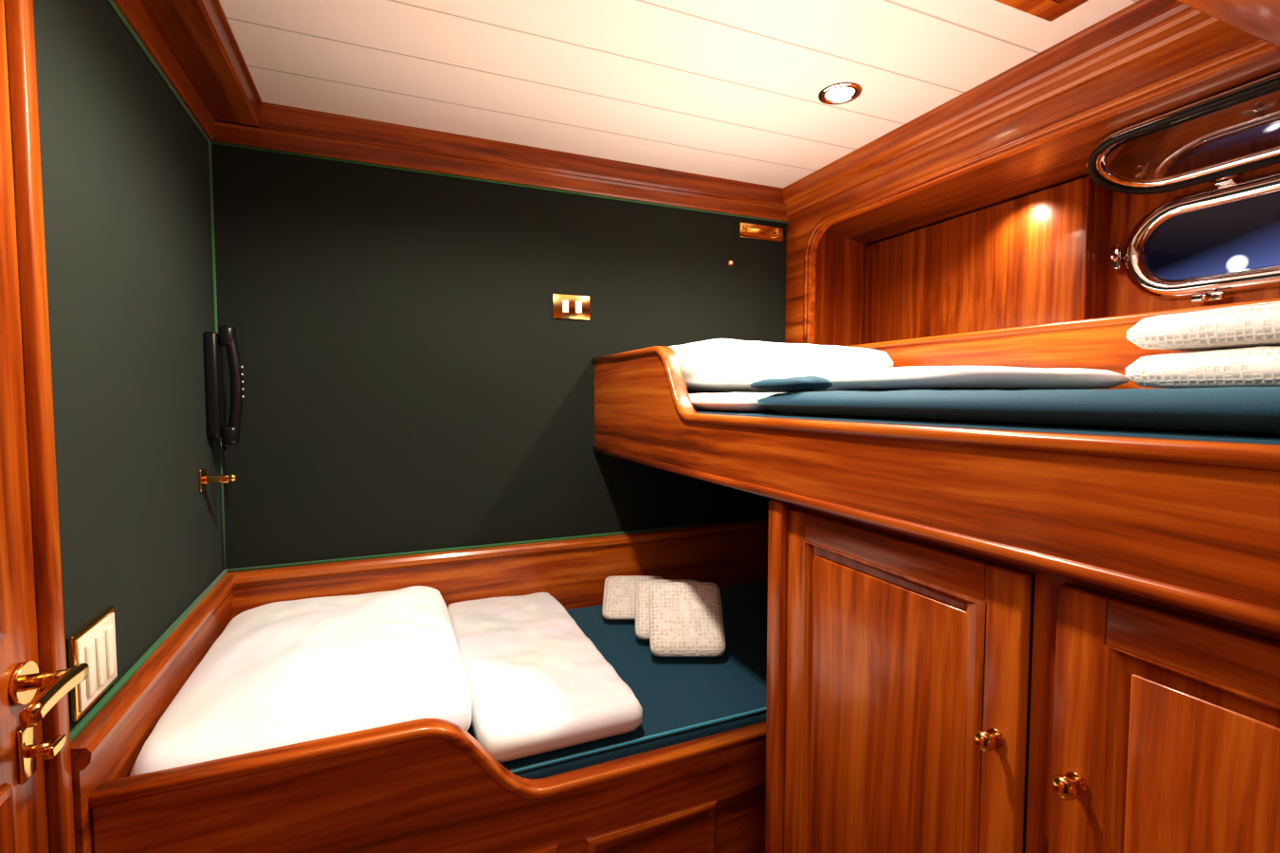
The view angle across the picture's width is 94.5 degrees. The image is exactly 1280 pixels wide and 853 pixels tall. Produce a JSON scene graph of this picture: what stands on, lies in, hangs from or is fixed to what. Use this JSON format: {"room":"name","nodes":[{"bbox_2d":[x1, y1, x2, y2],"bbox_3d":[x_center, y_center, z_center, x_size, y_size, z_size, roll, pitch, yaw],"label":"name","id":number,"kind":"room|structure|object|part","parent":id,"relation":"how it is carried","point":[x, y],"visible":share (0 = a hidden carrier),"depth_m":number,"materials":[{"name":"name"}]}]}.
{"room":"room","nodes":[
{"label":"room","id":0,"kind":"room"},
{"bbox_2d":[33,0,237,852],"bbox_3d":[-0.701,0.218,0.542,0.070,2.110,2.524,-1,3,-23],"label":"wall","id":1,"kind":"structure","parent":0,"point":[126,169],"depth_m":1.08,"materials":[{"name":"green"}]},
{"bbox_2d":[0,0,89,852],"bbox_3d":[-0.648,0.277,0.469,0.088,1.999,0.784,-1,3,-23],"label":"door","id":2,"kind":"structure","parent":1,"relation":"in","point":[37,815],"depth_m":0.77,"materials":[{"name":"brown wood"}]},
{"bbox_3d":[-0.665,-0.153,0.449,0.010,0.848,0.546,-1,3,-23],"label":"raised panel frame","id":3,"kind":"part","parent":2,"relation":"part of","materials":[{"name":"brown wood"}]},
{"bbox_3d":[-0.665,0.786,0.497,0.010,0.688,0.537,-1,3,-23],"label":"raised panel frame","id":4,"kind":"part","parent":2,"relation":"part of","materials":[{"name":"brown wood"}]},
{"bbox_3d":[-0.742,0.378,0.727,0.064,0.151,0.140,-1,3,-23],"label":"door lever handle","id":5,"kind":"part","parent":2,"relation":"part of","materials":[{"name":"gold metal"}]},
{"bbox_3d":[-0.718,0.327,0.728,0.016,0.026,0.127,-1,3,-23],"label":"lever","id":6,"kind":"part","parent":2,"relation":"part of","materials":[{"name":"gold metal"}]},
{"bbox_2d":[67,605,117,722],"bbox_3d":[-0.863,0.371,0.941,0.016,0.128,0.144,-1,3,-23],"label":"light switch","id":7,"kind":"object","parent":1,"relation":"attached to","point":[93,645],"visible":0.98,"depth_m":0.92,"materials":[{"name":"gold metal"}]},
{"bbox_3d":[-0.862,0.371,0.941,0.003,0.110,0.126,-1,3,-23],"label":"plate","id":8,"kind":"part","parent":7,"relation":"part of","materials":[{"name":"beige plastic"}]},
{"bbox_3d":[-0.995,0.846,1.287,0.023,0.780,0.921,-1,3,-23],"label":"wainscot panel","id":9,"kind":"part","parent":1,"relation":"part of","materials":[{"name":"brown wood"}]},
{"bbox_2d":[112,0,262,141],"bbox_3d":[-0.645,-0.783,0.526,0.140,0.110,2.444,-1,3,-23],"label":"trim","id":10,"kind":"structure","parent":1,"relation":"attached to","point":[193,44],"depth_m":1.30,"materials":[{"name":"brown wood"}]},
{"bbox_2d":[198,468,237,492],"bbox_3d":[-1.081,0.136,1.522,0.076,0.055,0.050,-1,3,-23],"label":"wall hook","id":11,"kind":"object","parent":1,"relation":"attached to","point":[204,479],"visible":1,"depth_m":1.51,"materials":[{"name":"gold metal"}]},
{"bbox_3d":[-1.087,0.135,1.519,0.054,0.020,0.020,-1,3,-23],"label":"arm","id":12,"kind":"part","parent":11,"relation":"part of","materials":[{"name":"gold metal"}]},
{"bbox_2d":[203,325,243,506],"bbox_3d":[-1.115,-0.028,1.597,0.080,0.485,0.066,-1,3,-23],"label":"telephone","id":13,"kind":"object","parent":1,"relation":"attached to","point":[213,342],"visible":0.99,"depth_m":1.58,"materials":[{"name":"black plastic"}]},
{"bbox_3d":[-1.115,0.124,1.594,0.019,0.180,0.046,-1,3,-23],"label":"cord","id":14,"kind":"part","parent":13,"relation":"part of","materials":[{"name":"black plastic"}]},
{"bbox_2d":[206,141,868,618],"bbox_3d":[-0.047,0.136,2.151,2.473,2.110,0.070,-1,3,-23],"label":"wall","id":15,"kind":"structure","parent":0,"point":[417,410],"depth_m":1.91,"materials":[{"name":"paint"}]},
{"bbox_2d":[211,102,788,221],"bbox_3d":[-0.284,-0.856,1.978,1.940,0.110,0.050,-1,3,-23],"label":"trim","id":16,"kind":"structure","parent":15,"relation":"attached to","point":[284,128],"depth_m":1.89,"materials":[{"name":"brown wood"}]},
{"bbox_3d":[-0.279,0.806,2.078,1.914,0.780,0.023,-1,3,-23],"label":"wainscot panel","id":17,"kind":"part","parent":15,"relation":"part of","materials":[{"name":"brown wood"}]},
{"bbox_2d":[552,293,589,320],"bbox_3d":[-0.235,-0.412,2.041,0.133,0.083,0.012,-1,3,-23],"label":"light switch","id":18,"kind":"object","parent":15,"relation":"attached to","point":[564,306],"visible":1,"depth_m":2.04,"materials":[{"name":"gold metal"}]},
{"bbox_2d":[727,259,733,266],"bbox_3d":[0.350,-0.631,2.280,0.024,0.024,0.010,-1,3,-23],"label":"button","id":19,"kind":"object","parent":15,"relation":"attached to","point":[730,263],"visible":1,"depth_m":2.28,"materials":[{"name":"gold metal"}]},
{"bbox_2d":[739,222,783,241],"bbox_3d":[0.483,-0.764,2.322,0.201,0.056,0.024,-1,3,-23],"label":"wall hook","id":20,"kind":"object","parent":15,"relation":"attached to","point":[746,230],"visible":1,"depth_m":2.32,"materials":[{"name":"brown metal"}]},
{"bbox_3d":[0.841,-0.377,2.500,0.484,0.900,0.011,-1,3,-23],"label":"alcove panel","id":21,"kind":"part","parent":15,"relation":"part of","materials":[{"name":"brown wood"}]},
{"bbox_2d":[219,0,1138,188],"bbox_3d":[0.415,-0.873,0.972,2.543,0.034,2.544,-1,3,-23],"label":"ceiling","id":22,"kind":"structure","parent":0,"point":[726,89],"depth_m":1.44,"materials":[{"name":"white wood"}]},
{"bbox_2d":[817,81,862,105],"bbox_3d":[0.533,-0.887,1.580,0.114,0.007,0.114,-1,3,-23],"label":"recessed light","id":23,"kind":"object","parent":22,"relation":"in","point":[844,92],"depth_m":1.57,"materials":[{"name":"white glass"}]},
{"bbox_3d":[0.696,-0.868,1.169,0.428,0.004,0.045,-1,3,-23],"label":"hatch frame","id":24,"kind":"part","parent":22,"relation":"part of","materials":[{"name":"brown wood"}]},
{"bbox_3d":[0.964,-0.861,1.028,0.045,0.004,0.426,-1,3,-23],"label":"hatch frame","id":25,"kind":"part","parent":22,"relation":"part of","materials":[{"name":"brown wood"}]},
{"bbox_2d":[785,20,1279,392],"bbox_3d":[1.321,0.175,1.383,0.556,2.110,2.494,-1,3,-23],"label":"wall","id":26,"kind":"structure","parent":0,"point":[991,246],"depth_m":1.74,"materials":[{"name":"brown wood"}]},
{"bbox_3d":[1.142,-0.499,2.136,0.030,0.500,0.881,-1,3,-23],"label":"hull lining panel","id":27,"kind":"part","parent":26,"relation":"part of","materials":[{"name":"brown wood"}]},
{"bbox_2d":[783,0,1220,216],"bbox_3d":[1.054,-0.829,1.245,0.085,0.090,2.443,-1,3,-23],"label":"trim","id":28,"kind":"structure","parent":26,"relation":"attached to","point":[1142,27],"depth_m":1.47,"materials":[{"name":"brown wood"}]},
{"bbox_3d":[1.108,-0.091,1.224,0.031,0.278,2.294,-1,3,-23],"label":"bunk ledge panel","id":29,"kind":"part","parent":26,"relation":"part of","materials":[{"name":"brown wood"}]},
{"bbox_3d":[1.316,-0.762,1.360,0.484,0.115,2.443,-1,3,-23],"label":"alcove soffit panel","id":30,"kind":"part","parent":26,"relation":"part of","materials":[{"name":"brown wood"}]},
{"bbox_3d":[1.362,-0.474,1.758,0.078,0.490,0.012,-1,3,-23],"label":"lining return panel","id":31,"kind":"part","parent":26,"relation":"part of","materials":[{"name":"brown wood"}]},
{"bbox_2d":[1086,71,1279,303],"bbox_3d":[1.405,-0.530,1.374,0.292,0.427,0.680,-1,3,-23],"label":"porthole","id":32,"kind":"object","parent":26,"relation":"attached to","point":[1213,243],"visible":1,"depth_m":1.52,"materials":[{"name":"silver metal"}]},
{"bbox_3d":[1.377,-0.493,1.721,0.022,0.022,0.022,-1,3,-23],"label":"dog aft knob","id":33,"kind":"part","parent":32,"relation":"part of","materials":[{"name":"silver metal"}]},
{"bbox_3d":[1.386,-0.493,1.725,0.012,0.070,0.024,-1,3,-23],"label":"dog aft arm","id":34,"kind":"part","parent":32,"relation":"part of","materials":[{"name":"silver metal"}]},
{"bbox_3d":[1.394,-0.686,1.352,0.270,0.022,0.648,23,-6,-22],"label":"lid frame","id":35,"kind":"part","parent":32,"relation":"part of","materials":[{"name":"silver metal"}]},
{"bbox_3d":[1.533,-0.477,1.421,0.022,0.282,0.662,-1,3,-23],"label":"frame","id":36,"kind":"part","parent":32,"relation":"part of","materials":[{"name":"silver metal"}]},
{"bbox_3d":[1.462,-0.336,1.529,0.022,0.022,0.022,-1,3,-23],"label":"dog knob","id":37,"kind":"part","parent":32,"relation":"part of","materials":[{"name":"silver metal"}]},
{"bbox_3d":[1.471,-0.336,1.533,0.012,0.024,0.070,-1,3,-23],"label":"dog arm","id":38,"kind":"part","parent":32,"relation":"part of","materials":[{"name":"silver metal"}]},
{"bbox_3d":[1.540,-0.478,1.424,0.001,0.210,0.590,-1,3,-23],"label":"glass","id":39,"kind":"part","parent":32,"relation":"part of","materials":[{"name":"blue glass"}]},
{"bbox_2d":[1176,0,1279,48],"bbox_3d":[0.793,-0.722,0.779,0.757,0.254,0.120,-1,3,-23],"label":"ceiling beam","id":40,"kind":"structure","parent":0,"point":[1260,19],"depth_m":0.86,"materials":[{"name":"brown wood"}]},
{"bbox_3d":[0.415,1.262,1.080,2.543,0.030,2.544,-1,3,-23],"label":"floor","id":41,"kind":"structure","parent":0,"visible":0},
{"bbox_2d":[90,581,767,852],"bbox_3d":[-0.103,0.862,1.664,1.910,0.710,0.876,-1,3,-23],"label":"bunk bed","id":42,"kind":"object","parent":41,"relation":"on","point":[690,777],"visible":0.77,"depth_m":1.14,"materials":[{"name":"brown wood"}]},
{"bbox_2d":[129,585,472,776],"bbox_3d":[-0.727,0.567,1.403,0.561,0.192,0.823,-1,3,-23],"label":"pillow","id":43,"kind":"object","parent":42,"relation":"on","point":[283,673],"visible":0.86,"depth_m":1.19,"materials":[{"name":"white fabric"}]},
{"bbox_3d":[-0.465,1.008,1.046,0.664,0.368,0.008,-1,3,-23],"label":"drawer moulding","id":44,"kind":"part","parent":42,"relation":"part of","materials":[{"name":"brown wood"}]},
{"bbox_2d":[447,592,642,763],"bbox_3d":[-0.305,0.608,1.584,0.350,0.091,0.823,-1,3,-23],"label":"duvet","id":45,"kind":"object","parent":42,"relation":"on","point":[538,685],"visible":0.95,"depth_m":1.36,"materials":[{"name":"white fabric"}]},
{"bbox_3d":[-0.110,0.720,1.675,1.902,0.137,0.830,-1,3,-23],"label":"mattress","id":46,"kind":"part","parent":42,"relation":"part of","materials":[{"name":"teal fabric"}]},
{"bbox_2d":[602,575,663,620],"bbox_3d":[-0.018,0.575,2.000,0.210,0.090,0.217,0,3,0],"label":"folded towel","id":47,"kind":"object","parent":42,"relation":"on","point":[619,591],"visible":0.59,"depth_m":1.97,"materials":[{"name":"fabric"}]},
{"bbox_3d":[0.032,0.998,1.256,0.307,0.344,0.008,-1,3,-23],"label":"drawer moulding","id":48,"kind":"part","parent":42,"relation":"part of","materials":[{"name":"brown wood"}]},
{"bbox_2d":[635,579,697,639],"bbox_3d":[0.090,0.561,1.827,0.210,0.122,0.200,0,3,0],"label":"folded towel","id":49,"kind":"object","parent":42,"relation":"on","point":[642,588],"visible":0.3,"depth_m":1.82,"materials":[{"name":"fabric"}]},
{"bbox_2d":[649,582,725,657],"bbox_3d":[0.132,0.549,1.698,0.210,0.158,0.174,0,3,0],"label":"folded towel","id":50,"kind":"object","parent":42,"relation":"on","point":[685,618],"visible":1,"depth_m":1.68,"materials":[{"name":"fabric"}]},
{"bbox_2d":[765,499,1279,852],"bbox_3d":[0.784,0.703,0.943,0.834,1.100,0.855,-1,3,-23],"label":"storage cabinet","id":51,"kind":"object","parent":41,"relation":"on","point":[924,696],"visible":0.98,"depth_m":0.74,"materials":[{"name":"brown wood"}]},
{"bbox_3d":[0.278,0.692,1.169,0.044,1.100,0.043,-1,3,-23],"label":"corner post","id":52,"kind":"part","parent":51,"relation":"part of","materials":[{"name":"brown wood"}]},
{"bbox_3d":[0.380,0.657,0.942,0.008,0.883,0.354,-1,3,-23],"label":"door panel","id":53,"kind":"part","parent":51,"relation":"part of","materials":[{"name":"brown wood"}]},
{"bbox_3d":[0.371,0.657,0.938,0.010,0.887,0.364,-1,3,-23],"label":"door moulding","id":54,"kind":"part","parent":51,"relation":"part of","materials":[{"name":"brown wood"}]},
{"bbox_3d":[0.375,0.191,0.916,0.018,0.050,0.354,-1,3,-23],"label":"door frame rail","id":55,"kind":"part","parent":51,"relation":"part of","materials":[{"name":"brown wood"}]},
{"bbox_2d":[591,346,1279,633],"bbox_3d":[0.579,-0.038,1.382,0.821,0.337,1.892,-1,3,-23],"label":"bunk bed","id":56,"kind":"object","parent":51,"relation":"on","point":[1185,519],"visible":0.98,"depth_m":0.69,"materials":[{"name":"brown wood"}]},
{"bbox_2d":[688,392,783,411],"bbox_3d":[0.413,-0.081,1.830,0.771,0.048,0.879,-1,3,-23],"label":"sheet","id":57,"kind":"object","parent":56,"relation":"on","point":[720,401],"visible":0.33,"depth_m":1.37,"materials":[{"name":"white fabric"}]},
{"bbox_2d":[668,338,893,392],"bbox_3d":[0.354,-0.192,1.948,0.750,0.162,0.602,-1,3,-23],"label":"pillow","id":58,"kind":"object","parent":57,"relation":"on","point":[717,365],"visible":0.53,"depth_m":1.63,"materials":[{"name":"white fabric"}]},
{"bbox_3d":[0.600,0.005,1.383,0.779,0.075,1.854,-1,3,-23],"label":"mattress","id":59,"kind":"part","parent":56,"relation":"part of","materials":[{"name":"teal fabric"}]},
{"bbox_2d":[749,376,1279,433],"bbox_3d":[0.766,-0.053,0.986,0.780,0.078,0.980,-1,3,-23],"label":"mattress","id":60,"kind":"object","parent":56,"relation":"on","point":[1230,409],"visible":1,"depth_m":0.69,"materials":[{"name":"teal fabric"}]},
{"bbox_2d":[755,365,1130,391],"bbox_3d":[0.667,-0.108,1.401,0.605,0.050,0.625,-1,3,-23],"label":"duvet","id":61,"kind":"object","parent":60,"relation":"on","point":[917,377],"visible":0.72,"depth_m":1.11,"materials":[{"name":"white fabric"}]},
{"bbox_3d":[0.425,0.389,0.730,0.019,0.025,0.025,-1,3,-23],"label":"door knob","id":62,"kind":"part","parent":51,"relation":"part of","materials":[{"name":"gold metal"}]},
{"bbox_3d":[0.437,0.388,0.735,0.014,0.010,0.010,-1,3,-23],"label":"door knob stem","id":63,"kind":"part","parent":51,"relation":"part of","materials":[{"name":"gold metal"}]},
{"bbox_3d":[0.460,0.168,0.754,0.012,0.012,0.812,-1,3,-23],"label":"rail","id":64,"kind":"part","parent":51,"relation":"part of","materials":[{"name":"brown wood"}]},
{"bbox_3d":[0.461,0.393,0.643,0.019,0.025,0.025,-1,3,-23],"label":"door knob","id":65,"kind":"part","parent":51,"relation":"part of","materials":[{"name":"gold metal"}]},
{"bbox_3d":[0.473,0.393,0.648,0.014,0.010,0.010,-1,3,-23],"label":"door knob stem","id":66,"kind":"part","parent":51,"relation":"part of","materials":[{"name":"gold metal"}]},
{"bbox_3d":[0.537,0.677,0.548,0.010,0.886,0.232,-1,3,-23],"label":"door moulding","id":67,"kind":"part","parent":51,"relation":"part of","materials":[{"name":"brown wood"}]},
{"bbox_3d":[0.541,0.211,0.526,0.018,0.050,0.219,-1,3,-23],"label":"door frame rail","id":68,"kind":"part","parent":51,"relation":"part of","materials":[{"name":"brown wood"}]},
{"bbox_3d":[0.545,0.676,0.552,0.008,0.883,0.219,-1,3,-23],"label":"door panel","id":69,"kind":"part","parent":51,"relation":"part of","materials":[{"name":"brown wood"}]}
]}

